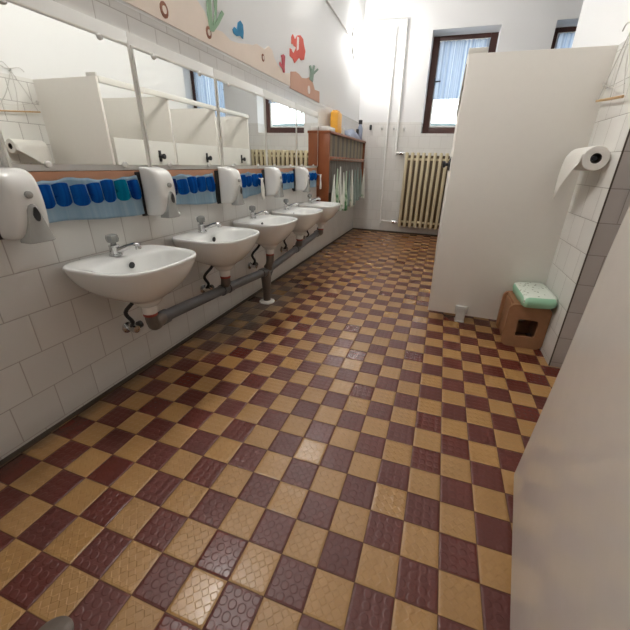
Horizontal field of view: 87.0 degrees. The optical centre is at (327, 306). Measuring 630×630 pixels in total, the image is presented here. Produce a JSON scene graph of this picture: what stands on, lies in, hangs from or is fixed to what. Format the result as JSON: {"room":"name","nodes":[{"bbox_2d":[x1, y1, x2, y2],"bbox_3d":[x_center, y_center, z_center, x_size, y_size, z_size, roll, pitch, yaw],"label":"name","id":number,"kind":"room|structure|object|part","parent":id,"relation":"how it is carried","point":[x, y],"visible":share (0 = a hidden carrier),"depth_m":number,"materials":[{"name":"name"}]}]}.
{"room":"public restroom","nodes":[
{"label":"public restroom","id":0,"kind":"room"},
{"bbox_2d":[0,0,365,460],"bbox_3d":[-0.559,-1.790,2.172,0.155,3.519,6.966,9,24,16],"label":"wall","id":1,"kind":"structure","parent":0,"point":[63,345],"depth_m":1.54,"materials":[{"name":"tile"}]},
{"bbox_2d":[0,167,55,243],"bbox_3d":[-0.960,-0.312,1.023,0.158,0.214,0.110,9,24,16],"label":"soap dispenser","id":2,"kind":"object","parent":1,"relation":"attached to","point":[23,212],"visible":1,"depth_m":1.00,"materials":[{"name":"grey plastic"}]},
{"bbox_3d":[-0.893,-0.334,0.990,0.009,0.020,0.021,9,24,16],"label":"sight glass","id":3,"kind":"part","parent":2,"relation":"part of","materials":[{"name":"grey plastic"}]},
{"bbox_3d":[-0.911,-0.259,1.029,0.054,0.115,0.074,9,24,16],"label":"lever","id":4,"kind":"part","parent":2,"relation":"part of","materials":[{"name":"grey plastic"}]},
{"bbox_2d":[0,0,148,170],"bbox_3d":[-0.908,-0.766,1.187,0.029,0.515,0.569,9,24,16],"label":"wall mirror","id":5,"kind":"object","parent":1,"relation":"attached to","point":[69,99],"visible":0.88,"depth_m":1.15,"materials":[{"name":"white mirror"}]},
{"bbox_2d":[63,234,195,332],"bbox_3d":[-0.772,-0.057,1.401,0.379,0.476,0.428,9,24,16],"label":"washbasin","id":6,"kind":"object","parent":1,"relation":"attached to","point":[137,274],"visible":1,"depth_m":1.32,"materials":[{"name":"white ceramic"}]},
{"bbox_2d":[105,234,141,256],"bbox_3d":[-0.835,-0.250,1.352,0.131,0.088,0.066,9,24,16],"label":"tap","id":7,"kind":"object","parent":6,"relation":"on","point":[115,251],"depth_m":1.35,"materials":[{"name":"silver metal"}]},
{"bbox_2d":[63,245,195,307],"bbox_3d":[-0.771,-0.100,1.383,0.378,0.211,0.428,9,24,16],"label":"basin","id":8,"kind":"object","parent":6,"relation":"in","point":[142,277],"depth_m":1.28,"materials":[{"name":"white ceramic"}]},
{"bbox_3d":[-0.905,0.086,1.594,0.034,0.035,0.025,9,24,16],"label":"valve knob","id":9,"kind":"part","parent":6,"relation":"part of","materials":[{"name":"grey plastic"}]},
{"bbox_2d":[134,167,179,217],"bbox_3d":[-0.780,-0.525,1.528,0.158,0.214,0.110,9,24,16],"label":"soap dispenser","id":10,"kind":"object","parent":1,"relation":"attached to","point":[157,187],"visible":0.99,"depth_m":1.49,"materials":[{"name":"grey plastic"}]},
{"bbox_3d":[-0.843,-0.527,1.550,0.026,0.190,0.110,9,24,16],"label":"plate","id":11,"kind":"part","parent":10,"relation":"part of","materials":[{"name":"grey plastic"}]},
{"bbox_3d":[-0.732,-0.472,1.533,0.054,0.115,0.074,9,24,16],"label":"lever","id":12,"kind":"part","parent":10,"relation":"part of","materials":[{"name":"grey plastic"}]},
{"bbox_2d":[29,168,316,181],"bbox_3d":[-0.568,-0.917,2.307,0.012,0.074,2.867,9,24,16],"label":"board","id":13,"kind":"object","parent":1,"relation":"attached to","point":[38,175],"visible":0.34,"depth_m":1.36,"materials":[{"name":"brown wood"}]},
{"bbox_2d":[36,175,144,222],"bbox_3d":[-0.903,-0.420,1.300,0.028,0.165,0.445,9,24,16],"label":"cup holder","id":14,"kind":"object","parent":13,"relation":"hanging from","point":[67,198],"visible":0.91,"depth_m":1.27,"materials":[{"name":"blue fabric"}]},
{"bbox_2d":[171,173,216,204],"bbox_3d":[-0.725,-0.631,1.798,0.029,0.165,0.392,9,24,16],"label":"cloth","id":15,"kind":"object","parent":13,"relation":"hanging from","point":[191,190],"visible":0.88,"depth_m":1.79,"materials":[{"name":"blue fabric"}]},
{"bbox_2d":[240,172,262,198],"bbox_3d":[-0.543,-0.848,2.310,0.028,0.167,0.403,9,24,16],"label":"cloth","id":16,"kind":"object","parent":13,"relation":"hanging from","point":[251,185],"visible":0.66,"depth_m":2.33,"materials":[{"name":"blue fabric"}]},
{"bbox_2d":[258,178,264,199],"bbox_3d":[-0.502,-0.857,2.410,0.088,0.151,0.068,9,24,16],"label":"paper towel","id":17,"kind":"object","parent":16,"relation":"hanging from","point":[262,182],"visible":0.98,"depth_m":2.39,"materials":[{"name":"white paper"}]},
{"bbox_2d":[281,171,293,189],"bbox_3d":[-0.365,-1.058,2.808,0.028,0.167,0.424,9,24,16],"label":"cloth","id":18,"kind":"object","parent":13,"relation":"hanging from","point":[287,177],"visible":0.56,"depth_m":2.86,"materials":[{"name":"blue fabric"}]},
{"bbox_2d":[309,170,316,187],"bbox_3d":[-0.182,-1.275,3.320,0.029,0.168,0.435,9,24,16],"label":"cloth","id":19,"kind":"object","parent":13,"relation":"hanging from","point":[312,174],"visible":0.45,"depth_m":3.41,"materials":[{"name":"blue fabric"}]},
{"bbox_2d":[126,32,222,169],"bbox_3d":[-0.730,-0.977,1.687,0.029,0.515,0.569,9,24,16],"label":"wall mirror","id":20,"kind":"object","parent":1,"relation":"attached to","point":[176,93],"visible":0.93,"depth_m":1.62,"materials":[{"name":"white mirror"}]},
{"bbox_2d":[0,228,352,465],"bbox_3d":[-0.580,-0.114,2.709,0.005,0.017,6.342,9,24,16],"label":"baseboard","id":21,"kind":"structure","parent":1,"relation":"attached to","point":[9,457],"depth_m":1.58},
{"bbox_2d":[122,0,289,85],"bbox_3d":[-0.641,-1.494,1.754,0.011,0.174,2.134,9,24,16],"label":"sandy seabed","id":22,"kind":"object","parent":1,"relation":"attached to","point":[188,16],"visible":1,"depth_m":1.74,"materials":[{"name":"brown paint"}]},
{"bbox_2d":[206,0,223,31],"bbox_3d":[-0.607,-1.631,1.784,0.006,0.276,0.154,9,24,16],"label":"seaweed","id":23,"kind":"object","parent":1,"relation":"attached to","point":[213,24],"visible":1,"depth_m":1.78,"materials":[{"name":"green paint"}]},
{"bbox_2d":[172,216,259,292],"bbox_3d":[-0.599,-0.263,1.888,0.379,0.476,0.428,9,24,16],"label":"washbasin","id":24,"kind":"object","parent":1,"relation":"attached to","point":[216,245],"visible":0.94,"depth_m":1.80,"materials":[{"name":"white ceramic"}]},
{"bbox_2d":[196,216,221,232],"bbox_3d":[-0.661,-0.456,1.839,0.131,0.088,0.066,9,24,16],"label":"tap","id":25,"kind":"object","parent":24,"relation":"on","point":[202,228],"depth_m":1.84,"materials":[{"name":"silver metal"}]},
{"bbox_2d":[172,226,259,270],"bbox_3d":[-0.597,-0.306,1.870,0.378,0.211,0.428,9,24,16],"label":"basin","id":26,"kind":"object","parent":24,"relation":"in","point":[221,248],"depth_m":1.76,"materials":[{"name":"white ceramic"}]},
{"bbox_2d":[214,167,244,204],"bbox_3d":[-0.600,-0.738,2.032,0.158,0.214,0.110,9,24,16],"label":"soap dispenser","id":27,"kind":"object","parent":1,"relation":"attached to","point":[228,183],"visible":1,"depth_m":2.00,"materials":[{"name":"grey plastic"}]},
{"bbox_3d":[-0.663,-0.740,2.054,0.026,0.190,0.110,9,24,16],"label":"plate","id":28,"kind":"part","parent":27,"relation":"part of","materials":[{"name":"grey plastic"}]},
{"bbox_3d":[-0.551,-0.685,2.038,0.054,0.115,0.074,9,24,16],"label":"lever","id":29,"kind":"part","parent":27,"relation":"part of","materials":[{"name":"grey plastic"}]},
{"bbox_2d":[232,21,243,38],"bbox_3d":[-0.542,-1.680,2.001,0.006,0.090,0.120,9,24,16],"label":"fish","id":30,"kind":"object","parent":1,"relation":"attached to","point":[239,31],"visible":1,"depth_m":2.01},
{"bbox_2d":[213,68,266,168],"bbox_3d":[-0.552,-1.188,2.187,0.029,0.515,0.569,9,24,16],"label":"wall mirror","id":31,"kind":"object","parent":1,"relation":"attached to","point":[240,104],"visible":0.91,"depth_m":2.14,"materials":[{"name":"white mirror"}]},
{"bbox_2d":[233,205,297,269],"bbox_3d":[-0.425,-0.469,2.376,0.379,0.476,0.428,9,24,16],"label":"washbasin","id":32,"kind":"object","parent":1,"relation":"attached to","point":[273,229],"visible":0.93,"depth_m":2.31,"materials":[{"name":"white ceramic"}]},
{"bbox_2d":[249,205,267,218],"bbox_3d":[-0.487,-0.662,2.327,0.131,0.088,0.066,9,24,16],"label":"tap","id":33,"kind":"object","parent":32,"relation":"on","point":[253,215],"depth_m":2.32,"materials":[{"name":"silver metal"}]},
{"bbox_2d":[233,214,297,249],"bbox_3d":[-0.423,-0.511,2.357,0.378,0.211,0.428,9,24,16],"label":"basin","id":34,"kind":"object","parent":32,"relation":"in","point":[273,229],"depth_m":2.25,"materials":[{"name":"white ceramic"}]},
{"bbox_2d":[261,167,283,197],"bbox_3d":[-0.420,-0.951,2.537,0.158,0.214,0.110,9,24,16],"label":"soap dispenser","id":35,"kind":"object","parent":1,"relation":"attached to","point":[272,176],"visible":0.98,"depth_m":2.50,"materials":[{"name":"grey plastic"}]},
{"bbox_3d":[-0.483,-0.953,2.559,0.026,0.190,0.110,9,24,16],"label":"plate","id":36,"kind":"part","parent":35,"relation":"part of","materials":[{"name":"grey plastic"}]},
{"bbox_3d":[-0.371,-0.898,2.542,0.054,0.115,0.074,9,24,16],"label":"lever","id":37,"kind":"part","parent":35,"relation":"part of","materials":[{"name":"grey plastic"}]},
{"bbox_2d":[263,89,295,167],"bbox_3d":[-0.373,-1.399,2.687,0.029,0.515,0.569,9,24,16],"label":"wall mirror","id":38,"kind":"object","parent":1,"relation":"attached to","point":[280,112],"visible":0.9,"depth_m":2.64,"materials":[{"name":"white mirror"}]},
{"bbox_2d":[279,54,284,72],"bbox_3d":[-0.349,-1.868,2.542,0.006,0.119,0.102,9,24,16],"label":"coral","id":39,"kind":"object","parent":1,"relation":"attached to","point":[282,65],"visible":1,"depth_m":2.55,"materials":[{"name":"paint"}]},
{"bbox_2d":[289,34,304,62],"bbox_3d":[-0.250,-2.138,2.759,0.007,0.220,0.330,9,24,16],"label":"fish","id":40,"kind":"object","parent":1,"relation":"attached to","point":[298,51],"visible":1,"depth_m":2.74},
{"bbox_2d":[271,199,322,251],"bbox_3d":[-0.251,-0.675,2.863,0.379,0.476,0.428,9,24,16],"label":"washbasin","id":41,"kind":"object","parent":1,"relation":"attached to","point":[307,217],"visible":0.84,"depth_m":2.79,"materials":[{"name":"white ceramic"}]},
{"bbox_2d":[283,199,298,209],"bbox_3d":[-0.313,-0.868,2.814,0.131,0.088,0.066,9,24,16],"label":"tap","id":42,"kind":"object","parent":41,"relation":"on","point":[286,207],"depth_m":2.81,"materials":[{"name":"silver metal"}]},
{"bbox_2d":[271,207,322,234],"bbox_3d":[-0.249,-0.717,2.845,0.378,0.211,0.428,9,24,16],"label":"basin","id":43,"kind":"object","parent":41,"relation":"in","point":[307,217],"depth_m":2.74,"materials":[{"name":"white ceramic"}]},
{"bbox_2d":[292,167,310,191],"bbox_3d":[-0.240,-1.165,3.041,0.158,0.214,0.110,9,24,16],"label":"soap dispenser","id":44,"kind":"object","parent":1,"relation":"attached to","point":[301,174],"visible":0.99,"depth_m":3.00,"materials":[{"name":"grey plastic"}]},
{"bbox_3d":[-0.303,-1.166,3.063,0.026,0.190,0.110,9,24,16],"label":"plate","id":45,"kind":"part","parent":44,"relation":"part of","materials":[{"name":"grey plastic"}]},
{"bbox_3d":[-0.192,-1.111,3.047,0.054,0.115,0.074,9,24,16],"label":"lever","id":46,"kind":"part","parent":44,"relation":"part of","materials":[{"name":"grey plastic"}]},
{"bbox_2d":[290,72,318,102],"bbox_3d":[-0.196,-2.007,3.008,0.011,0.172,0.718,9,24,16],"label":"rock","id":47,"kind":"object","parent":1,"relation":"attached to","point":[305,86],"visible":1,"depth_m":2.96,"materials":[{"name":"paint"}]},
{"bbox_2d":[295,103,317,167],"bbox_3d":[-0.195,-1.611,3.187,0.029,0.515,0.569,9,24,16],"label":"wall mirror","id":48,"kind":"object","parent":1,"relation":"attached to","point":[306,118],"visible":0.94,"depth_m":3.15,"materials":[{"name":"white mirror"}]},
{"bbox_2d":[309,65,317,81],"bbox_3d":[-0.130,-2.184,3.120,0.006,0.139,0.232,9,24,16],"label":"seaweed","id":49,"kind":"object","parent":1,"relation":"attached to","point":[312,72],"visible":1,"depth_m":3.08,"materials":[{"name":"green paint"}]},
{"bbox_2d":[298,194,340,239],"bbox_3d":[-0.077,-0.881,3.350,0.379,0.476,0.428,9,24,16],"label":"washbasin","id":50,"kind":"object","parent":1,"relation":"attached to","point":[330,209],"visible":0.81,"depth_m":3.28,"materials":[{"name":"white ceramic"}]},
{"bbox_2d":[307,194,320,202],"bbox_3d":[-0.139,-1.073,3.301,0.131,0.088,0.066,9,24,16],"label":"tap","id":51,"kind":"object","parent":50,"relation":"on","point":[310,200],"depth_m":3.30,"materials":[{"name":"silver metal"}]},
{"bbox_2d":[298,201,340,224],"bbox_3d":[-0.076,-0.923,3.332,0.378,0.211,0.428,9,24,16],"label":"basin","id":52,"kind":"object","parent":50,"relation":"in","point":[329,209],"depth_m":3.23,"materials":[{"name":"white ceramic"}]},
{"bbox_2d":[326,0,352,40],"bbox_3d":[0.017,-2.985,3.193,0.021,0.202,1.824,9,24,16],"label":"cable conduit","id":53,"kind":"object","parent":1,"relation":"attached to","point":[328,2],"visible":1,"depth_m":3.51,"materials":[{"name":"white plastic"}]},
{"bbox_2d":[316,130,365,201],"bbox_3d":[0.214,-1.746,4.306,0.148,0.812,1.709,9,24,16],"label":"towel rack","id":54,"kind":"object","parent":1,"relation":"attached to","point":[331,144],"visible":0.67,"depth_m":3.74,"materials":[{"name":"orange wood"}]},
{"bbox_3d":[-0.051,-1.448,3.567,0.140,0.735,0.023,9,24,16],"label":"panel","id":55,"kind":"part","parent":54,"relation":"part of","materials":[{"name":"orange wood"}]},
{"bbox_2d":[319,126,334,131],"bbox_3d":[-0.004,-1.875,3.511,0.104,0.044,0.238,9,24,16],"label":"box","id":56,"kind":"object","parent":54,"relation":"on","point":[320,127],"visible":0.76,"depth_m":3.41,"materials":[{"name":"plastic"}]},
{"bbox_2d":[331,158,335,201],"bbox_3d":[0.061,-1.336,3.658,0.069,0.560,0.128,9,24,16],"label":"hand towel","id":57,"kind":"object","parent":54,"relation":"hanging from","point":[333,195],"visible":0.71,"depth_m":3.65,"materials":[{"name":"white fabric"}]},
{"bbox_2d":[330,110,341,133],"bbox_3d":[0.093,-2.069,3.731,0.088,0.230,0.186,9,24,16],"label":"canister","id":58,"kind":"object","parent":54,"relation":"on","point":[336,116],"visible":0.75,"depth_m":3.66,"materials":[{"name":"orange plastic"}]},
{"bbox_2d":[335,159,338,210],"bbox_3d":[0.095,-1.372,3.753,0.070,0.566,0.114,9,24,16],"label":"hand towel","id":59,"kind":"object","parent":54,"relation":"hanging from","point":[336,184],"visible":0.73,"depth_m":3.74,"materials":[{"name":"white fabric"}]},
{"bbox_2d":[338,158,341,210],"bbox_3d":[0.139,-1.423,3.880,0.069,0.572,0.137,9,24,16],"label":"hand towel","id":60,"kind":"object","parent":54,"relation":"hanging from","point":[339,184],"visible":0.83,"depth_m":3.87,"materials":[{"name":"white fabric"}]},
{"bbox_2d":[341,158,344,208],"bbox_3d":[0.178,-1.469,3.981,0.068,0.565,0.128,2,23,0],"label":"hand towel","id":61,"kind":"object","parent":54,"relation":"hanging from","point":[343,181],"visible":0.78,"depth_m":4.00,"materials":[{"name":"white fabric"}]},
{"bbox_2d":[342,171,346,210],"bbox_3d":[0.214,-1.498,4.096,0.069,0.602,0.139,9,24,16],"label":"hand towel","id":62,"kind":"object","parent":54,"relation":"hanging from","point":[345,202],"visible":0.73,"depth_m":4.12,"materials":[{"name":"fabric"}]},
{"bbox_3d":[0.269,-1.874,4.233,0.026,0.041,1.657,9,24,16],"label":"rail","id":63,"kind":"part","parent":54,"relation":"part of","materials":[{"name":"orange wood"}]},
{"bbox_2d":[347,160,349,205],"bbox_3d":[0.259,-1.568,4.211,0.072,0.562,0.123,9,24,16],"label":"hand towel","id":64,"kind":"object","parent":54,"relation":"hanging from","point":[348,184],"visible":0.88,"depth_m":4.22,"materials":[{"name":"grey fabric"}]},
{"bbox_2d":[348,160,352,206],"bbox_3d":[0.311,-1.617,4.361,0.072,0.588,0.140,9,24,16],"label":"hand towel","id":65,"kind":"object","parent":54,"relation":"hanging from","point":[351,184],"visible":0.9,"depth_m":4.36,"materials":[{"name":"white fabric"}]},
{"bbox_2d":[345,129,360,139],"bbox_3d":[0.306,-2.261,4.343,0.141,0.106,0.621,9,24,16],"label":"folded cloth","id":66,"kind":"object","parent":54,"relation":"on","point":[350,132],"visible":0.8,"depth_m":4.24,"materials":[{"name":"white fabric"}]},
{"bbox_2d":[353,159,355,204],"bbox_3d":[0.349,-1.667,4.469,0.070,0.581,0.126,9,24,16],"label":"hand towel","id":67,"kind":"object","parent":54,"relation":"hanging from","point":[355,159],"visible":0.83,"depth_m":4.47,"materials":[{"name":"fabric"}]},
{"bbox_2d":[355,159,358,200],"bbox_3d":[0.409,-1.755,4.616,0.101,0.533,0.071,-18,30,-38],"label":"hand towel","id":68,"kind":"object","parent":54,"relation":"hanging from","point":[357,184],"visible":0.97,"depth_m":4.63,"materials":[{"name":"fabric"}]},
{"bbox_2d":[358,120,362,139],"bbox_3d":[0.455,-2.481,4.670,0.068,0.259,0.067,9,24,16],"label":"spray bottle","id":69,"kind":"object","parent":54,"relation":"on","point":[360,128],"visible":0.76,"depth_m":4.64,"materials":[{"name":"blue plastic"}]},
{"bbox_2d":[359,160,361,196],"bbox_3d":[0.465,-1.834,4.763,0.067,0.501,0.098,-1,24,-7],"label":"hand towel","id":70,"kind":"object","parent":54,"relation":"hanging from","point":[360,180],"visible":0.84,"depth_m":4.78,"materials":[{"name":"fabric"}]},
{"bbox_2d":[360,160,364,197],"bbox_3d":[0.528,-1.903,4.960,0.068,0.529,0.117,9,24,16],"label":"hand towel","id":71,"kind":"object","parent":54,"relation":"hanging from","point":[363,184],"visible":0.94,"depth_m":4.97,"materials":[{"name":"white fabric"}]},
{"bbox_3d":[0.473,-2.069,5.037,0.140,0.735,0.023,9,24,16],"label":"panel","id":72,"kind":"part","parent":54,"relation":"part of","materials":[{"name":"orange wood"}]},
{"bbox_2d":[352,26,367,60],"bbox_3d":[0.420,-3.299,4.160,0.159,0.352,0.352,9,24,16],"label":"wall lamp","id":73,"kind":"object","parent":1,"relation":"attached to","point":[359,35],"visible":0.99,"depth_m":4.06,"materials":[{"name":"grey plastic"}]},
{"bbox_2d":[0,229,560,629],"bbox_3d":[1.043,0.110,2.403,3.633,0.062,6.966,9,24,16],"label":"floor","id":74,"kind":"structure","parent":0,"point":[342,451],"depth_m":1.14,"materials":[{"name":"tile"}]},
{"bbox_2d":[38,616,73,629],"bbox_3d":[-0.619,0.741,0.738,0.087,0.011,0.087,9,24,16],"label":"drain cover","id":75,"kind":"object","parent":74,"relation":"on","point":[61,622],"visible":1,"depth_m":0.76,"materials":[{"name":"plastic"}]},
{"bbox_2d":[158,230,319,325],"bbox_3d":[-0.440,-0.234,2.554,0.116,0.367,2.206,9,24,16],"label":"pipe","id":76,"kind":"object","parent":74,"relation":"on","point":[263,273],"visible":0.84,"depth_m":2.13,"materials":[{"name":"grey plastic"}]},
{"bbox_2d":[428,45,618,322],"bbox_3d":[1.508,-0.993,2.916,1.020,1.578,2.241,9,24,16],"label":"partition wall","id":77,"kind":"structure","parent":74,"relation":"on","point":[520,114],"depth_m":1.91,"materials":[{"name":"beige laminate"}]},
{"bbox_3d":[0.861,-0.660,2.474,0.019,0.994,0.675,9,24,16],"label":"stall door","id":78,"kind":"part","parent":77,"relation":"part of","materials":[{"name":"white laminate"}]},
{"bbox_3d":[1.087,-0.928,3.108,0.019,0.994,0.696,9,24,16],"label":"stall door","id":79,"kind":"part","parent":77,"relation":"part of","materials":[{"name":"white laminate"}]},
{"bbox_3d":[1.315,-1.198,3.747,0.019,0.994,0.685,9,24,16],"label":"stall door","id":80,"kind":"part","parent":77,"relation":"part of","materials":[{"name":"white laminate"}]},
{"bbox_3d":[0.878,-1.057,2.460,0.058,0.098,0.050,9,24,16],"label":"door knob","id":81,"kind":"part","parent":77,"relation":"part of","materials":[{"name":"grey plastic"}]},
{"bbox_3d":[1.657,-1.132,3.238,0.957,1.488,0.021,9,24,16],"label":"divider panel","id":82,"kind":"part","parent":77,"relation":"part of","materials":[{"name":"beige laminate"}]},
{"bbox_3d":[1.110,-1.751,2.761,0.023,0.044,2.199,9,24,16],"label":"rail","id":83,"kind":"part","parent":77,"relation":"part of","materials":[{"name":"white"}]},
{"bbox_2d":[496,291,551,349],"bbox_3d":[1.206,0.079,2.066,0.222,0.271,0.248,9,24,16],"label":"stool","id":84,"kind":"object","parent":74,"relation":"on","point":[537,321],"visible":0.87,"depth_m":1.98,"materials":[{"name":"brown wood"}]},
{"bbox_3d":[1.242,0.037,2.164,0.222,0.271,0.023,9,24,16],"label":"panel","id":85,"kind":"part","parent":84,"relation":"part of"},
{"bbox_3d":[1.216,-0.034,2.014,0.190,0.023,0.207,9,24,16],"label":"seat","id":86,"kind":"part","parent":84,"relation":"part of","materials":[{"name":"brown wood"}]},
{"bbox_2d":[513,282,556,308],"bbox_3d":[1.219,-0.070,1.966,0.182,0.079,0.313,8,24,15],"label":"pack","id":87,"kind":"object","parent":84,"relation":"on","point":[529,294],"visible":1,"depth_m":1.88},
{"bbox_2d":[510,205,629,629],"bbox_3d":[0.346,0.148,0.234,0.073,1.552,1.477,13,26,25],"label":"partition wall","id":88,"kind":"structure","parent":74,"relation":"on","point":[570,568],"depth_m":0.58,"materials":[{"name":"beige laminate"}]},
{"bbox_2d":[353,0,583,234],"bbox_3d":[2.108,-2.736,4.540,3.322,3.519,0.455,9,24,16],"label":"wall","id":89,"kind":"structure","parent":0,"point":[521,25],"depth_m":4.45,"materials":[{"name":"paint"}]},
{"bbox_2d":[366,26,397,223],"bbox_3d":[0.788,-2.489,4.805,0.711,2.508,0.071,9,24,16],"label":"pipe","id":90,"kind":"object","parent":89,"relation":"attached to","point":[395,30],"visible":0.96,"depth_m":4.68,"materials":[{"name":"white metal"}]},
{"bbox_2d":[365,18,407,154],"bbox_3d":[0.805,-2.980,4.597,0.713,1.600,0.066,9,24,16],"label":"pipe","id":91,"kind":"object","parent":89,"relation":"attached to","point":[406,19],"visible":1,"depth_m":4.42,"materials":[{"name":"white metal"}]},
{"bbox_2d":[353,228,437,235],"bbox_3d":[1.987,-1.045,5.030,3.322,0.021,0.012,9,24,16],"label":"baseboard","id":92,"kind":"structure","parent":89,"relation":"attached to","point":[353,228],"depth_m":5.29,"materials":[{"name":"grey tile"}]},
{"bbox_2d":[398,152,449,229],"bbox_3d":[1.615,-1.660,4.839,1.058,1.048,0.124,9,24,16],"label":"radiator","id":93,"kind":"object","parent":89,"relation":"attached to","point":[424,177],"visible":0.62,"depth_m":4.85,"materials":[{"name":"beige metal"}]},
{"bbox_2d":[422,32,498,133],"bbox_3d":[1.794,-3.027,4.587,0.802,1.173,0.106,9,24,16],"label":"window","id":94,"kind":"structure","parent":89,"relation":"in","point":[427,128],"depth_m":4.59,"materials":[{"name":"brown wood"}]},
{"bbox_3d":[1.800,-3.052,4.594,0.626,1.017,0.052,9,24,16],"label":"sash","id":95,"kind":"part","parent":94,"relation":"part of","materials":[{"name":"brown wood"}]},
{"bbox_2d":[433,38,490,99],"bbox_3d":[1.786,-3.190,4.474,0.626,0.672,0.027,9,24,16],"label":"window curtain","id":96,"kind":"object","parent":94,"relation":"hanging from","point":[452,57],"visible":0.7,"depth_m":4.48,"materials":[{"name":"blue fabric"}]},
{"bbox_3d":[1.797,-3.494,4.349,0.626,0.014,0.014,9,24,16],"label":"curtain rail","id":97,"kind":"part","parent":96,"relation":"part of","materials":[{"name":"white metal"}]},
{"bbox_2d":[551,26,576,48],"bbox_3d":[3.111,-2.822,4.204,0.802,1.173,0.106,9,24,16],"label":"window","id":98,"kind":"structure","parent":89,"relation":"in","point":[562,29],"depth_m":4.05,"materials":[{"name":"brown wood"}]},
{"bbox_2d":[555,32,574,48],"bbox_3d":[3.099,-2.845,4.151,0.626,0.977,0.027,9,24,16],"label":"window curtain","id":99,"kind":"object","parent":98,"relation":"hanging from","point":[565,39],"visible":0.05,"depth_m":4.05,"materials":[{"name":"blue fabric"}]},
{"bbox_2d":[540,10,629,367],"bbox_3d":[1.953,-1.268,1.140,1.304,3.519,0.426,9,24,16],"label":"wall","id":100,"kind":"structure","parent":0,"point":[611,128],"depth_m":1.62,"materials":[{"name":"tile"}]},
{"bbox_2d":[548,129,629,365],"bbox_3d":[1.272,-1.287,1.137,0.005,3.519,0.006,9,24,16],"label":"trim","id":101,"kind":"structure","parent":100,"relation":"attached to","point":[628,134],"depth_m":1.56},
{"bbox_2d":[595,22,629,101],"bbox_3d":[1.321,-1.104,1.482,0.037,0.345,0.330,9,24,16],"label":"hanger","id":102,"kind":"object","parent":100,"relation":"hanging from","point":[604,84],"visible":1,"depth_m":1.50,"materials":[{"name":"white metal"}]},
{"bbox_3d":[1.284,-0.722,1.625,0.072,0.023,0.263,9,24,16],"label":"holder","id":103,"kind":"object","parent":100,"relation":"attached to","visible":0},
{"bbox_2d":[553,145,609,197],"bbox_3d":[1.245,-0.651,1.640,0.119,0.250,0.243,9,24,16],"label":"paper roll","id":104,"kind":"object","parent":103,"relation":"on","point":[579,159],"visible":1,"depth_m":1.54,"materials":[{"name":"white paper"}]},
{"bbox_2d":[572,0,629,47],"bbox_3d":[2.090,-1.800,2.376,0.145,3.519,2.215,9,24,16],"label":"wall","id":105,"kind":"structure","parent":0,"point":[601,22],"depth_m":2.60,"materials":[{"name":"paint"}]},
{"label":"outside","id":106,"kind":"structure","parent":0,"visible":0},
{"bbox_2d":[431,123,455,125],"bbox_3d":[3.270,-2.778,9.241,18.630,4.064,0.621,9,24,16],"label":"hedge","id":107,"kind":"object","parent":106,"point":[432,124],"visible":0.05,"depth_m":8.29,"materials":[{"name":"white"}]}
]}

